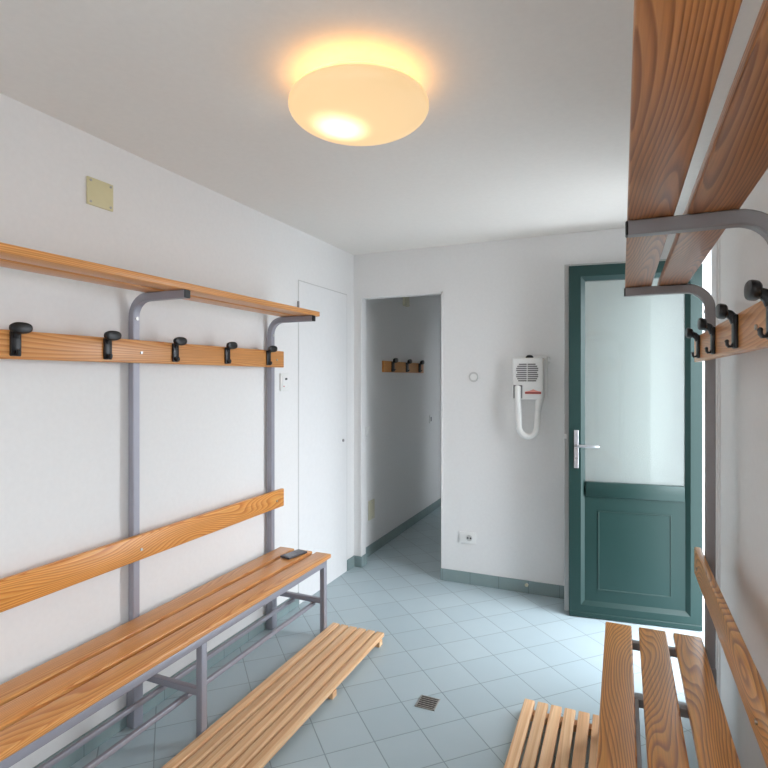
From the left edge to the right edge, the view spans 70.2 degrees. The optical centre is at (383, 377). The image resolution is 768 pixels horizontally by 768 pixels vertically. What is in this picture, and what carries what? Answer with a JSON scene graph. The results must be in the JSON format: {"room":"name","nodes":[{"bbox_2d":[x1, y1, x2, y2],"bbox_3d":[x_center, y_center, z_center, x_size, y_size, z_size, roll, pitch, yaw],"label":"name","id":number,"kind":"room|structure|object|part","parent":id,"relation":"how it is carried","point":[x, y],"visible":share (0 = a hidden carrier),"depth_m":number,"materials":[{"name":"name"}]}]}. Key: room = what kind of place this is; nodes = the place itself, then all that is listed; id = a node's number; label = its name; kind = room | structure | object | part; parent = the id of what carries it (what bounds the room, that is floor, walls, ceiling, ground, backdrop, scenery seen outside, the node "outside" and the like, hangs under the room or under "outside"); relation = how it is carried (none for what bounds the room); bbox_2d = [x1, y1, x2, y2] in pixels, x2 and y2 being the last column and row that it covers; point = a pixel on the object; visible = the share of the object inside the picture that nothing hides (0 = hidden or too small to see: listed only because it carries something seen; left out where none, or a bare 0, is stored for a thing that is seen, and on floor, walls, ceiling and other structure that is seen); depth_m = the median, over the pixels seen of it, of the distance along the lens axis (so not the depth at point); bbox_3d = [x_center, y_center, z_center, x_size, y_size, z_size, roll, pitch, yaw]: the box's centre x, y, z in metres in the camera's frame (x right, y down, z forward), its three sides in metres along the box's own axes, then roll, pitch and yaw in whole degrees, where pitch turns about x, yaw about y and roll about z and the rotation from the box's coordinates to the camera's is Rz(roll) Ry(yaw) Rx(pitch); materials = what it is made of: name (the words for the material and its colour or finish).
{"room":"changing room","nodes":[
{"label":"changing room","id":0,"kind":"room"},
{"bbox_2d":[0,93,439,767],"bbox_3d":[-0.782,0.257,3.259,0.162,2.452,7.050,0,0,24],"label":"wall","id":1,"kind":"structure","parent":0,"point":[64,425],"depth_m":2.48,"materials":[{"name":"white paint"}]},
{"bbox_2d":[86,176,112,211],"bbox_3d":[-1.146,-0.743,2.207,0.010,0.110,0.120,0,0,24],"label":"junction box","id":2,"kind":"object","parent":1,"relation":"attached to","point":[99,193],"visible":1,"depth_m":2.20,"materials":[{"name":"beige plastic"}]},
{"bbox_2d":[33,555,354,767],"bbox_3d":[-1.133,1.440,2.239,0.010,0.086,4.500,0,0,24],"label":"baseboard","id":3,"kind":"structure","parent":1,"relation":"attached to","point":[81,752],"depth_m":2.47,"materials":[{"name":"tile"}]},
{"bbox_2d":[280,373,288,390],"bbox_3d":[-0.619,0.026,3.409,0.016,0.110,0.096,0,0,24],"label":"wall switch","id":4,"kind":"object","parent":1,"relation":"attached to","point":[284,377],"visible":1,"depth_m":3.40,"materials":[{"name":"white plastic"}]},
{"bbox_2d":[297,280,346,603],"bbox_3d":[-0.420,0.420,3.869,0.015,2.125,0.704,0,0,24],"label":"door","id":5,"kind":"structure","parent":1,"relation":"in","point":[322,342],"depth_m":3.86,"materials":[{"name":"white paint"}]},
{"bbox_2d":[366,426,369,436],"bbox_3d":[-0.132,0.443,4.530,0.014,0.080,0.080,0,0,24],"label":"wall switch","id":6,"kind":"object","parent":1,"relation":"attached to","point":[368,427],"visible":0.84,"depth_m":4.52,"materials":[{"name":"white plastic"}]},
{"bbox_2d":[368,499,374,520],"bbox_3d":[-0.105,1.108,4.595,0.012,0.160,0.110,0,0,24],"label":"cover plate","id":7,"kind":"object","parent":1,"relation":"attached to","point":[371,504],"visible":1,"depth_m":4.58,"materials":[{"name":"beige plastic"}]},
{"bbox_2d":[382,358,423,372],"bbox_3d":[0.219,-0.117,5.272,0.064,0.131,1.040,0,0,24],"label":"coat rack","id":8,"kind":"object","parent":1,"relation":"attached to","point":[387,366],"visible":1,"depth_m":5.20,"materials":[{"name":"brown wood"}]},
{"bbox_2d":[366,498,440,556],"bbox_3d":[0.676,1.440,5.165,0.988,0.086,2.150,0,0,24],"label":"baseboard","id":9,"kind":"structure","parent":1,"relation":"attached to","point":[395,532],"depth_m":5.18,"materials":[{"name":"tile"}]},
{"bbox_2d":[403,297,409,306],"bbox_3d":[0.216,-0.752,5.306,0.032,0.110,0.110,0,0,24],"label":"junction box","id":10,"kind":"object","parent":1,"relation":"attached to","point":[405,299],"visible":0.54,"depth_m":5.27,"materials":[{"name":"beige plastic"}]},
{"bbox_2d":[0,0,762,254],"bbox_3d":[0.450,-1.019,2.722,2.850,0.100,7.050,0,0,24],"label":"ceiling","id":11,"kind":"structure","parent":0,"point":[524,132],"depth_m":1.88,"materials":[{"name":"paint"}]},
{"bbox_2d":[288,61,428,145],"bbox_3d":[-0.081,-0.884,1.773,0.454,0.170,0.454,0,0,0],"label":"ceiling lamp","id":12,"kind":"object","parent":11,"relation":"attached to","point":[351,103],"visible":1,"depth_m":1.65,"materials":[{"name":"white glass"}]},
{"bbox_2d":[69,506,704,767],"bbox_3d":[0.450,1.523,2.722,2.850,0.080,7.050,0,0,24],"label":"floor","id":13,"kind":"structure","parent":0,"point":[481,651],"depth_m":2.73,"materials":[{"name":"tile"}]},
{"bbox_2d":[0,242,330,767],"bbox_3d":[-0.900,0.548,2.273,0.385,1.869,2.102,0,0,24],"label":"bench","id":14,"kind":"object","parent":13,"relation":"on","point":[42,703],"visible":0.98,"depth_m":2.21,"materials":[{"name":"brown wood"}]},
{"bbox_3d":[-1.032,-0.112,2.329,0.024,0.097,2.100,0,0,24],"label":"hook rail","id":15,"kind":"part","parent":14,"relation":"part of","materials":[{"name":"brown wood"}]},
{"bbox_3d":[-1.032,0.718,2.330,0.024,0.105,2.102,0,0,24],"label":"backrest","id":16,"kind":"part","parent":14,"relation":"part of","materials":[{"name":"brown wood"}]},
{"bbox_3d":[-0.741,1.057,2.201,0.028,0.032,1.998,0,0,24],"label":"seat rail","id":17,"kind":"part","parent":14,"relation":"part of","materials":[{"name":"grey paint"}]},
{"bbox_3d":[-0.937,1.303,2.288,0.018,0.020,2.040,0,0,24],"label":"shoe rod","id":18,"kind":"part","parent":14,"relation":"part of","materials":[{"name":"grey paint"}]},
{"bbox_3d":[-0.811,1.303,2.233,0.018,0.020,2.040,0,0,24],"label":"shoe rod","id":19,"kind":"part","parent":14,"relation":"part of","materials":[{"name":"grey paint"}]},
{"bbox_3d":[-0.743,1.262,2.225,0.030,0.442,0.032,0,0,24],"label":"leg","id":20,"kind":"part","parent":14,"relation":"part of","materials":[{"name":"grey paint"}]},
{"bbox_2d":[280,549,306,559],"bbox_3d":[-0.516,1.009,3.127,0.072,0.012,0.148,0,0,36],"label":"phone","id":21,"kind":"object","parent":14,"relation":"on","point":[298,552],"visible":1,"depth_m":3.11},
{"bbox_3d":[-0.348,1.262,3.133,0.030,0.442,0.032,0,0,24],"label":"leg","id":22,"kind":"part","parent":14,"relation":"part of","materials":[{"name":"grey paint"}]},
{"bbox_2d":[162,622,383,767],"bbox_3d":[-0.507,1.457,2.310,0.334,0.052,1.800,0,0,24],"label":"duckboard","id":23,"kind":"object","parent":13,"relation":"on","point":[259,725],"visible":1,"depth_m":2.39,"materials":[{"name":"brown wood"}]},
{"bbox_2d":[414,694,440,710],"bbox_3d":[0.199,1.481,2.491,0.094,0.004,0.094,0,0,24],"label":"floor drain","id":24,"kind":"object","parent":13,"relation":"on","point":[426,702],"visible":1,"depth_m":2.49,"materials":[{"name":"silver metal"}]},
{"bbox_2d":[504,699,598,767],"bbox_3d":[0.422,1.457,1.551,0.336,0.052,1.800,0,0,24],"label":"duckboard","id":25,"kind":"object","parent":13,"relation":"on","point":[539,717],"visible":0.87,"depth_m":2.17,"materials":[{"name":"brown wood"}]},
{"bbox_2d":[596,0,767,767],"bbox_3d":[0.684,0.548,1.244,0.385,1.869,2.102,0,0,24],"label":"bench","id":26,"kind":"object","parent":13,"relation":"on","point":[679,47],"visible":1,"depth_m":1.19,"materials":[{"name":"brown wood"}]},
{"bbox_3d":[0.815,-0.112,1.186,0.024,0.097,2.100,0,0,24],"label":"hook rail","id":27,"kind":"part","parent":26,"relation":"part of","materials":[{"name":"brown wood"}]},
{"bbox_3d":[0.815,0.718,1.187,0.024,0.105,2.102,0,0,24],"label":"backrest","id":28,"kind":"part","parent":26,"relation":"part of","materials":[{"name":"brown wood"}]},
{"bbox_2d":[440,295,440,497],"bbox_3d":[1.221,0.257,6.166,1.188,2.452,0.120,0,0,24],"label":"wall","id":29,"kind":"structure","parent":0,"point":[440,295],"depth_m":6.35,"materials":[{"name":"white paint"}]},
{"bbox_2d":[354,228,683,585],"bbox_3d":[0.853,0.257,3.894,2.328,2.452,0.120,0,0,24],"label":"wall","id":30,"kind":"structure","parent":0,"point":[503,300],"depth_m":3.79,"materials":[{"name":"white paint"}]},
{"bbox_2d":[360,291,442,567],"bbox_3d":[0.123,0.380,4.143,0.677,2.034,0.006,0,0,24],"label":"trim","id":31,"kind":"structure","parent":30,"relation":"attached to","point":[438,292],"depth_m":4.11,"materials":[{"name":"white paint"}]},
{"bbox_2d":[361,553,441,579],"bbox_3d":[0.148,1.440,4.201,0.659,0.086,0.140,0,0,24],"label":"baseboard","id":32,"kind":"object","parent":30,"relation":"attached to","point":[364,557],"visible":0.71,"depth_m":4.28,"materials":[{"name":"tile"}]},
{"bbox_2d":[354,556,563,598],"bbox_3d":[0.832,1.440,3.832,2.318,0.086,0.010,0,0,24],"label":"baseboard","id":33,"kind":"structure","parent":30,"relation":"attached to","point":[511,584],"depth_m":3.83,"materials":[{"name":"tile"}]},
{"bbox_2d":[460,531,475,543],"bbox_3d":[0.602,1.150,3.930,0.120,0.082,0.014,0,0,24],"label":"power socket","id":34,"kind":"object","parent":30,"relation":"attached to","point":[465,537],"visible":1,"depth_m":3.92,"materials":[{"name":"white plastic"}]},
{"bbox_2d":[466,535,471,540],"bbox_3d":[0.612,1.150,3.922,0.044,0.044,0.003,0,0,24],"label":"outlet","id":35,"kind":"object","parent":34,"relation":"attached to","point":[468,537],"depth_m":3.92,"materials":[{"name":"white plastic"}]},
{"bbox_2d":[469,372,478,381],"bbox_3d":[0.642,-0.007,3.912,0.072,0.072,0.015,0,0,24],"label":"button","id":36,"kind":"object","parent":30,"relation":"attached to","point":[473,377],"visible":1,"depth_m":3.91,"materials":[{"name":"white plastic"}]},
{"bbox_2d":[512,355,549,438],"bbox_3d":[0.990,0.129,3.702,0.250,0.573,0.121,0,0,24],"label":"hair dryer","id":37,"kind":"object","parent":30,"relation":"attached to","point":[529,372],"visible":1,"depth_m":3.68,"materials":[{"name":"white plastic"}]},
{"bbox_2d":[513,385,521,397],"bbox_3d":[0.910,0.093,3.710,0.059,0.090,0.011,0,0,24],"label":"nozzle","id":38,"kind":"object","parent":37,"relation":"attached to","point":[515,387],"depth_m":3.70,"materials":[{"name":"white plastic"}]},
{"bbox_2d":[516,364,537,380],"bbox_3d":[0.966,-0.037,3.685,0.145,0.119,0.004,0,0,24],"label":"grille","id":39,"kind":"object","parent":37,"relation":"attached to","point":[524,372],"depth_m":3.69,"materials":[{"name":"white plastic"}]},
{"bbox_3d":[1.003,-0.006,3.756,0.232,0.288,0.012,0,0,24],"label":"mounting plate","id":40,"kind":"part","parent":37,"relation":"part of","materials":[{"name":"white plastic"}]},
{"bbox_2d":[564,259,703,630],"bbox_3d":[1.503,0.382,3.303,0.780,2.197,0.126,0,0,17],"label":"door","id":41,"kind":"structure","parent":30,"relation":"in","point":[629,547],"depth_m":3.32,"materials":[{"name":"green paint"}]},
{"bbox_3d":[1.193,0.441,3.388,0.027,0.235,0.008,0,0,17],"label":"handle plate","id":42,"kind":"part","parent":41,"relation":"part of","materials":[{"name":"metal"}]},
{"bbox_3d":[1.241,0.417,3.343,0.140,0.021,0.053,0,0,17],"label":"lever","id":43,"kind":"part","parent":41,"relation":"part of","materials":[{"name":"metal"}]},
{"bbox_3d":[1.520,0.688,3.324,0.552,0.090,0.043,0,0,17],"label":"rail","id":44,"kind":"part","parent":41,"relation":"part of","materials":[{"name":"green paint"}]},
{"bbox_3d":[1.521,1.053,3.330,0.564,0.660,0.027,0,0,17],"label":"panel","id":45,"kind":"part","parent":41,"relation":"part of","materials":[{"name":"green paint"}]},
{"bbox_3d":[1.518,1.065,3.316,0.410,0.492,0.006,0,0,17],"label":"panel moulding","id":46,"kind":"part","parent":41,"relation":"part of","materials":[{"name":"green paint"}]},
{"bbox_2d":[702,169,767,767],"bbox_3d":[1.095,0.257,1.224,0.250,2.452,4.820,0,0,24],"label":"wall","id":47,"kind":"structure","parent":0,"point":[743,252],"depth_m":1.94,"materials":[{"name":"white paint"}]},
{"bbox_2d":[711,238,719,695],"bbox_3d":[1.637,0.378,2.802,0.018,2.210,0.955,0,0,24],"label":"door frame","id":48,"kind":"structure","parent":47,"relation":"attached to","point":[715,251],"depth_m":2.38,"materials":[{"name":"white paint"}]}
]}

